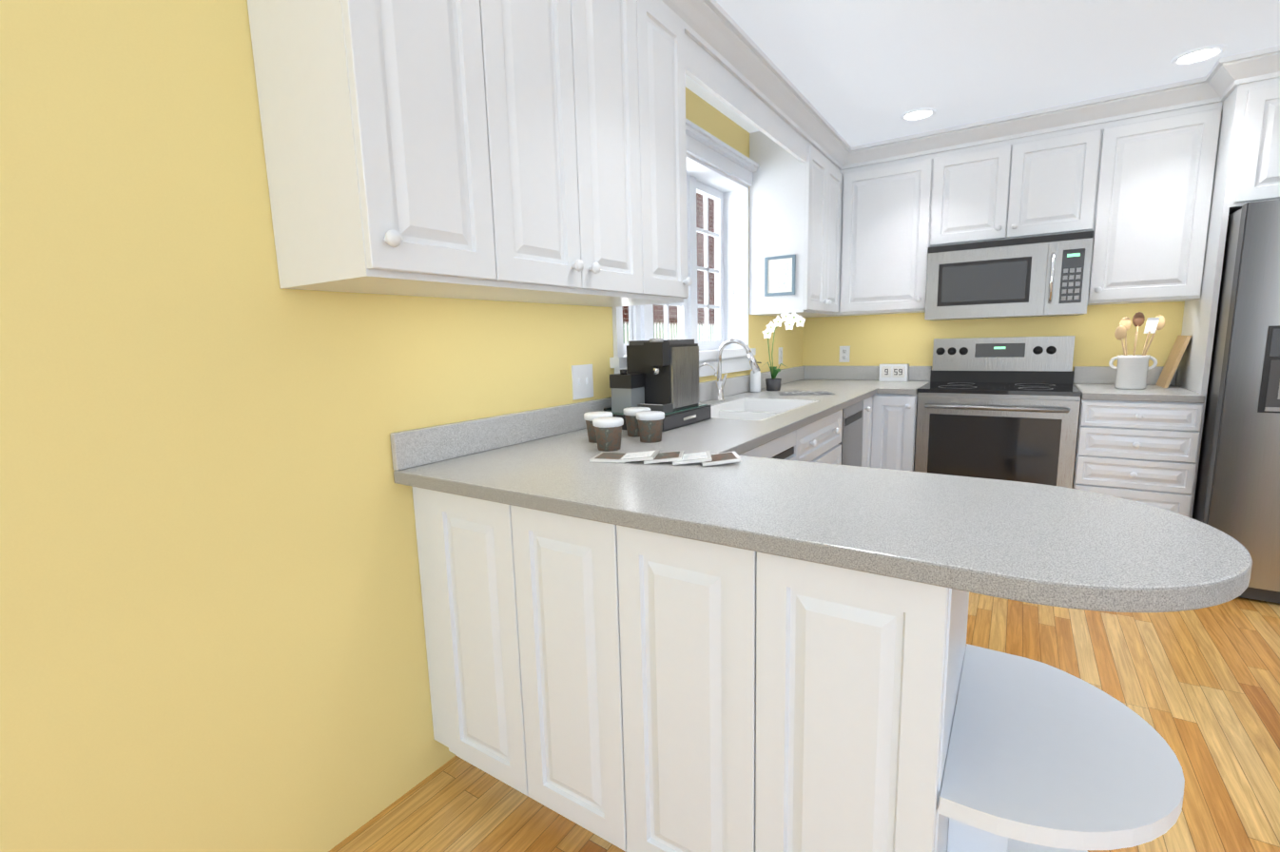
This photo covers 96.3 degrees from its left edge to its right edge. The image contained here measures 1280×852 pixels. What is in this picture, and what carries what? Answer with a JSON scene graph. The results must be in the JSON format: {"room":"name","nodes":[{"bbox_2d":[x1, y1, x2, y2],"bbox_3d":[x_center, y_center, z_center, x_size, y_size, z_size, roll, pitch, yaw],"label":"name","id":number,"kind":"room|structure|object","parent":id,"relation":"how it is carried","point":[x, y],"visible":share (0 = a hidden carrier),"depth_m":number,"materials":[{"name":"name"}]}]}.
{"room":"kitchen","nodes":[
{"label":"kitchen","id":0,"kind":"room"},
{"bbox_2d":[0,0,803,851],"bbox_3d":[-0.959,-0.111,1.200,0.200,2.390,7.850,4,10,33],"label":"wall","id":1,"kind":"structure","parent":0,"point":[211,626],"depth_m":1.14,"materials":[{"name":"yellow paint"}]},
{"bbox_2d":[247,0,509,297],"bbox_3d":[-0.571,-0.815,1.212,0.348,1.018,0.310,4,10,33],"label":"upper cabinet","id":2,"kind":"object","parent":1,"relation":"attached to","point":[379,118],"depth_m":1.14,"materials":[{"name":"white paint"}]},
{"bbox_2d":[445,0,589,303],"bbox_3d":[-0.401,-0.858,1.468,0.348,1.018,0.310,4,10,33],"label":"upper cabinet","id":3,"kind":"object","parent":1,"relation":"attached to","point":[517,150],"depth_m":1.42,"materials":[{"name":"white paint"}]},
{"bbox_2d":[571,364,593,399],"bbox_3d":[-0.212,-0.166,2.143,0.011,0.125,0.118,4,10,33],"label":"switch plate","id":4,"kind":"object","parent":1,"relation":"attached to","point":[582,378],"visible":1,"depth_m":2.14,"materials":[{"name":"white plastic"}]},
{"bbox_2d":[540,0,650,306],"bbox_3d":[-0.231,-0.901,1.724,0.348,1.018,0.310,4,10,33],"label":"upper cabinet","id":5,"kind":"object","parent":1,"relation":"attached to","point":[613,51],"depth_m":1.67,"materials":[{"name":"white paint"}]},
{"bbox_2d":[601,0,692,307],"bbox_3d":[-0.064,-0.943,1.975,0.348,1.018,0.300,4,10,33],"label":"upper cabinet","id":6,"kind":"object","parent":1,"relation":"attached to","point":[667,24],"depth_m":1.90,"materials":[{"name":"white paint"}]},
{"bbox_2d":[609,117,759,377],"bbox_3d":[0.202,-0.808,2.833,0.275,1.187,1.410,4,10,33],"label":"window","id":7,"kind":"structure","parent":1,"relation":"in","point":[728,193],"depth_m":3.20,"materials":[{"name":"white paint"}]},
{"bbox_2d":[778,347,782,364],"bbox_3d":[0.960,-0.479,3.907,0.008,0.115,0.070,4,10,33],"label":"electrical outlet","id":8,"kind":"object","parent":1,"relation":"attached to","point":[780,355],"visible":1,"depth_m":3.90,"materials":[{"name":"white plastic"}]},
{"bbox_2d":[749,114,833,316],"bbox_3d":[0.877,-1.180,3.390,0.348,1.018,0.346,4,10,33],"label":"upper cabinet","id":9,"kind":"object","parent":1,"relation":"attached to","point":[789,189],"depth_m":3.24,"materials":[{"name":"white paint"}]},
{"bbox_2d":[764,253,795,296],"bbox_3d":[0.800,-0.859,3.277,0.177,0.220,0.012,4,10,33],"label":"picture","id":10,"kind":"object","parent":9,"relation":"attached to","point":[780,271],"visible":1,"depth_m":3.27,"materials":[{"name":"white paper"}]},
{"bbox_2d":[797,136,844,317],"bbox_3d":[1.071,-1.229,3.682,0.348,1.018,0.362,4,10,33],"label":"upper cabinet","id":11,"kind":"object","parent":1,"relation":"attached to","point":[837,157],"depth_m":3.62,"materials":[{"name":"white paint"}]},
{"bbox_2d":[328,592,1279,851],"bbox_3d":[1.903,1.186,0.273,6.250,0.050,9.100,4,10,33],"label":"floor","id":12,"kind":"structure","parent":0,"point":[1197,691],"depth_m":1.79,"materials":[{"name":"brown wood"}]},
{"bbox_2d":[412,486,526,795],"bbox_3d":[-0.310,0.558,1.719,0.393,0.880,0.528,4,10,33],"label":"base cabinet","id":13,"kind":"object","parent":12,"relation":"on","point":[468,579],"depth_m":1.48,"materials":[{"name":"white paint"}]},
{"bbox_2d":[408,468,534,509],"bbox_3d":[-0.228,0.113,1.580,0.390,0.035,0.583,4,10,33],"label":"countertop","id":14,"kind":"structure","parent":13,"relation":"on","point":[484,490],"depth_m":1.35,"materials":[{"name":"grey stone"}]},
{"bbox_2d":[507,504,625,851],"bbox_3d":[-0.020,0.579,1.529,0.301,0.880,0.528,4,10,33],"label":"base cabinet","id":15,"kind":"object","parent":12,"relation":"on","point":[566,568],"depth_m":1.30,"materials":[{"name":"white paint"}]},
{"bbox_2d":[618,525,758,851],"bbox_3d":[0.232,0.597,1.365,0.302,0.880,0.528,4,10,33],"label":"base cabinet","id":16,"kind":"object","parent":12,"relation":"on","point":[624,688],"depth_m":1.12,"materials":[{"name":"white paint"}]},
{"bbox_2d":[743,432,789,460],"bbox_3d":[0.169,0.470,2.221,0.637,0.880,0.450,4,10,33],"label":"base cabinet","id":17,"kind":"object","parent":12,"relation":"on","point":[778,448],"depth_m":2.09,"materials":[{"name":"white paint"}]},
{"bbox_2d":[389,366,884,519],"bbox_3d":[0.577,-0.131,2.731,0.690,0.135,3.431,4,10,33],"label":"countertop","id":18,"kind":"structure","parent":17,"relation":"on","point":[549,451],"depth_m":1.75,"materials":[{"name":"grey stone"}]},
{"bbox_2d":[583,411,612,443],"bbox_3d":[-0.134,0.003,1.862,0.093,0.092,0.094,4,10,33],"label":"cup","id":19,"kind":"object","parent":18,"relation":"on","point":[589,416],"visible":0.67,"depth_m":1.83,"materials":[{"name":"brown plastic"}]},
{"bbox_2d":[592,416,623,451],"bbox_3d":[-0.094,0.024,1.716,0.093,0.092,0.094,4,10,33],"label":"cup","id":20,"kind":"object","parent":18,"relation":"on","point":[608,432],"visible":1,"depth_m":1.69,"materials":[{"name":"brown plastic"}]},
{"bbox_2d":[622,407,650,436],"bbox_3d":[-0.009,-0.014,1.958,0.093,0.092,0.094,4,10,33],"label":"cup","id":21,"kind":"object","parent":18,"relation":"on","point":[631,423],"visible":0.67,"depth_m":1.93,"materials":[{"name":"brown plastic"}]},
{"bbox_2d":[635,410,664,443],"bbox_3d":[0.034,0.003,1.839,0.093,0.092,0.094,4,10,33],"label":"cup","id":22,"kind":"object","parent":18,"relation":"on","point":[650,425],"visible":1,"depth_m":1.81,"materials":[{"name":"brown ceramic"}]},
{"bbox_2d":[599,338,711,431],"bbox_3d":[0.053,-0.174,2.221,0.314,0.327,0.400,4,10,33],"label":"coffee machine","id":23,"kind":"object","parent":18,"relation":"on","point":[661,375],"visible":0.96,"depth_m":2.13,"materials":[{"name":"black plastic"}]},
{"bbox_2d":[589,449,741,465],"bbox_3d":[0.070,0.084,1.540,0.406,0.017,0.122,1,9,14],"label":"coasters","id":24,"kind":"object","parent":18,"relation":"on","point":[704,458],"visible":1,"depth_m":1.52,"materials":[{"name":"white ceramic"}]},
{"bbox_2d":[698,363,717,404],"bbox_3d":[0.309,-0.200,2.760,0.123,0.205,0.058,4,10,33],"label":"filter faucet","id":25,"kind":"object","parent":18,"relation":"on","point":[712,366],"visible":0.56,"depth_m":2.74,"materials":[{"name":"silver metal"}]},
{"bbox_2d":[714,338,760,401],"bbox_3d":[0.502,-0.287,2.933,0.248,0.316,0.093,4,10,33],"label":"faucet","id":26,"kind":"object","parent":18,"relation":"on","point":[720,385],"visible":1,"depth_m":2.94,"materials":[{"name":"silver metal"}]},
{"bbox_2d":[750,362,761,392],"bbox_3d":[0.685,-0.291,3.393,0.067,0.178,0.064,4,10,33],"label":"soap bottle","id":27,"kind":"object","parent":18,"relation":"on","point":[755,382],"visible":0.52,"depth_m":3.37,"materials":[{"name":"white plastic"}]},
{"bbox_2d":[710,397,819,421],"bbox_3d":[0.521,0.006,2.691,0.412,0.188,0.792,4,10,33],"label":"sink basin","id":28,"kind":"object","parent":18,"relation":"in","point":[753,409],"visible":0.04,"depth_m":2.95,"materials":[{"name":"white ceramic"}]},
{"bbox_2d":[761,310,805,390],"bbox_3d":[0.845,-0.436,3.347,0.299,0.468,0.208,4,10,33],"label":"orchid","id":29,"kind":"object","parent":18,"relation":"on","point":[772,383],"visible":1,"depth_m":3.30,"materials":[{"name":"white plant"}]},
{"bbox_2d":[778,389,835,394],"bbox_3d":[0.933,-0.191,3.209,0.300,0.020,0.120,0,9,11],"label":"dish towel","id":30,"kind":"object","parent":18,"relation":"on","point":[799,392],"visible":0.98,"depth_m":3.17,"materials":[{"name":"grey fabric"}]},
{"bbox_2d":[878,364,909,381],"bbox_3d":[1.738,-0.367,3.924,0.175,0.115,0.068,4,10,33],"label":"clock","id":31,"kind":"object","parent":18,"relation":"on","point":[893,372],"visible":1,"depth_m":3.90,"materials":[{"name":"white plastic"}]},
{"bbox_2d":[789,435,841,465],"bbox_3d":[0.530,0.469,2.774,0.637,0.700,0.858,4,10,33],"label":"base cabinet","id":32,"kind":"object","parent":12,"relation":"on","point":[802,448],"depth_m":2.52,"materials":[{"name":"white paint"}]},
{"bbox_2d":[789,394,876,467],"bbox_3d":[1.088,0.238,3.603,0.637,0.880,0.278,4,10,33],"label":"base cabinet","id":33,"kind":"object","parent":12,"relation":"on","point":[830,426],"depth_m":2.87,"materials":[{"name":"white paint"}]},
{"bbox_2d":[838,400,863,466],"bbox_3d":[0.910,0.292,3.287,0.594,0.877,0.446,4,10,33],"label":"dishwasher","id":34,"kind":"object","parent":12,"relation":"on","point":[851,442],"visible":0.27,"depth_m":3.07,"materials":[{"name":"silver metal"}]},
{"bbox_2d":[758,552,975,851],"bbox_3d":[0.484,0.615,1.200,0.302,0.880,0.528,4,10,33],"label":"base cabinet","id":35,"kind":"object","parent":12,"relation":"on","point":[865,678],"depth_m":0.95,"materials":[{"name":"white paint"}]},
{"bbox_2d":[587,446,1252,612],"bbox_3d":[0.491,0.164,1.114,0.966,0.035,0.587,4,10,33],"label":"countertop","id":36,"kind":"structure","parent":35,"relation":"on","point":[1048,545],"depth_m":0.95,"materials":[{"name":"grey stone"}]},
{"bbox_2d":[872,393,917,471],"bbox_3d":[1.698,0.203,3.730,0.238,0.880,0.647,4,10,33],"label":"base cabinet","id":37,"kind":"object","parent":12,"relation":"on","point":[895,416],"depth_m":3.43,"materials":[{"name":"white paint"}]},
{"bbox_2d":[884,366,931,394],"bbox_3d":[1.704,-0.297,3.636,0.186,0.135,0.657,4,10,33],"label":"countertop","id":38,"kind":"structure","parent":37,"relation":"on","point":[918,376],"depth_m":3.74,"materials":[{"name":"grey stone"}]},
{"bbox_2d":[914,335,1081,488],"bbox_3d":[2.094,0.082,3.404,0.756,1.195,0.704,4,10,33],"label":"range","id":39,"kind":"object","parent":12,"relation":"on","point":[1000,408],"visible":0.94,"depth_m":3.23,"materials":[{"name":"silver metal"}]},
{"bbox_2d":[1072,398,1203,517],"bbox_3d":[2.627,0.270,3.123,0.456,0.880,0.647,4,10,33],"label":"base cabinet","id":40,"kind":"object","parent":12,"relation":"on","point":[1144,452],"depth_m":2.82,"materials":[{"name":"white paint"}]},
{"bbox_2d":[1072,366,1205,403],"bbox_3d":[2.612,-0.232,3.046,0.456,0.135,0.653,4,10,33],"label":"countertop","id":41,"kind":"structure","parent":40,"relation":"on","point":[1094,382],"depth_m":2.99,"materials":[{"name":"grey stone"}]},
{"bbox_2d":[1108,311,1164,389],"bbox_3d":[2.598,-0.395,3.002,0.211,0.399,0.136,4,10,33],"label":"utensil crock","id":42,"kind":"object","parent":41,"relation":"on","point":[1132,371],"visible":1,"depth_m":2.98,"materials":[{"name":"white ceramic"}]},
{"bbox_2d":[1155,335,1191,387],"bbox_3d":[2.854,-0.347,3.069,0.086,0.270,0.220,4,10,33],"label":"cutting board","id":43,"kind":"object","parent":41,"relation":"on","point":[1173,359],"visible":0.93,"depth_m":3.03,"materials":[{"name":"brown wood"}]},
{"bbox_2d":[1192,199,1279,603],"bbox_3d":[3.148,-0.096,2.570,0.924,1.740,0.830,4,10,33],"label":"refrigerator","id":44,"kind":"object","parent":12,"relation":"on","point":[1237,494],"visible":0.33,"depth_m":2.50,"materials":[{"name":"silver metal"}]},
{"bbox_2d":[685,0,1279,146],"bbox_3d":[1.839,-1.231,-0.089,6.250,0.060,9.100,4,10,33],"label":"ceiling","id":45,"kind":"structure","parent":0,"point":[857,72],"depth_m":2.38,"materials":[{"name":"white paint"}]},
{"bbox_2d":[899,107,936,120],"bbox_3d":[1.482,-1.657,3.054,0.176,0.009,0.176,4,10,33],"label":"recessed light","id":46,"kind":"object","parent":45,"relation":"in","point":[917,114],"visible":1,"depth_m":3.04,"materials":[{"name":"white paint"}]},
{"bbox_2d":[1170,44,1227,65],"bbox_3d":[2.404,-1.594,2.469,0.176,0.009,0.176,4,10,33],"label":"recessed light","id":47,"kind":"object","parent":45,"relation":"in","point":[1198,54],"visible":1,"depth_m":2.46,"materials":[{"name":"white paint"}]},
{"bbox_2d":[802,301,1184,385],"bbox_3d":[3.757,-0.461,2.704,6.000,2.390,0.100,4,10,33],"label":"wall","id":48,"kind":"structure","parent":0,"point":[887,339],"depth_m":3.70,"materials":[{"name":"yellow paint"}]},
{"bbox_2d":[839,346,850,362],"bbox_3d":[1.479,-0.521,4.143,0.070,0.115,0.008,4,10,33],"label":"electrical outlet","id":49,"kind":"object","parent":48,"relation":"attached to","point":[844,352],"visible":1,"depth_m":4.14,"materials":[{"name":"white plastic"}]},
{"bbox_2d":[840,130,935,315],"bbox_3d":[1.620,-1.249,3.720,0.511,1.018,0.347,4,10,33],"label":"upper cabinet","id":50,"kind":"object","parent":48,"relation":"attached to","point":[889,185],"depth_m":3.56,"materials":[{"name":"white paint"}]},
{"bbox_2d":[931,114,1015,246],"bbox_3d":[1.993,-1.407,3.446,0.393,0.643,0.347,4,10,33],"label":"upper cabinet","id":51,"kind":"object","parent":48,"relation":"attached to","point":[972,196],"depth_m":3.29,"materials":[{"name":"white paint"}]},
{"bbox_2d":[1008,95,1110,239],"bbox_3d":[2.320,-1.384,3.232,0.391,0.643,0.347,4,10,33],"label":"upper cabinet","id":52,"kind":"object","parent":48,"relation":"attached to","point":[1057,173],"depth_m":3.07,"materials":[{"name":"white paint"}]},
{"bbox_2d":[924,231,1093,320],"bbox_3d":[2.143,-0.856,3.377,0.780,0.425,0.446,4,10,33],"label":"over-the-range microwave","id":53,"kind":"object","parent":52,"relation":"attached to","point":[1044,276],"visible":1,"depth_m":3.21,"materials":[{"name":"silver metal"}]},
{"bbox_2d":[1087,72,1228,305],"bbox_3d":[2.676,-1.174,3.031,0.448,1.018,0.347,4,10,33],"label":"upper cabinet","id":54,"kind":"object","parent":48,"relation":"attached to","point":[1153,242],"depth_m":2.87,"materials":[{"name":"white paint"}]},
{"bbox_2d":[1213,45,1279,228],"bbox_3d":[3.012,-1.325,2.649,0.468,0.623,0.567,4,10,33],"label":"upper cabinet","id":55,"kind":"object","parent":48,"relation":"attached to","point":[1249,171],"depth_m":2.53,"materials":[{"name":"white paint"}]},
{"label":"outside","id":56,"kind":"structure","parent":0,"visible":0},
{"bbox_2d":[622,192,715,343],"bbox_3d":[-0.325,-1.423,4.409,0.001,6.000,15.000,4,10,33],"label":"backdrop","id":57,"kind":"structure","parent":56,"point":[660,332],"depth_m":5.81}
]}

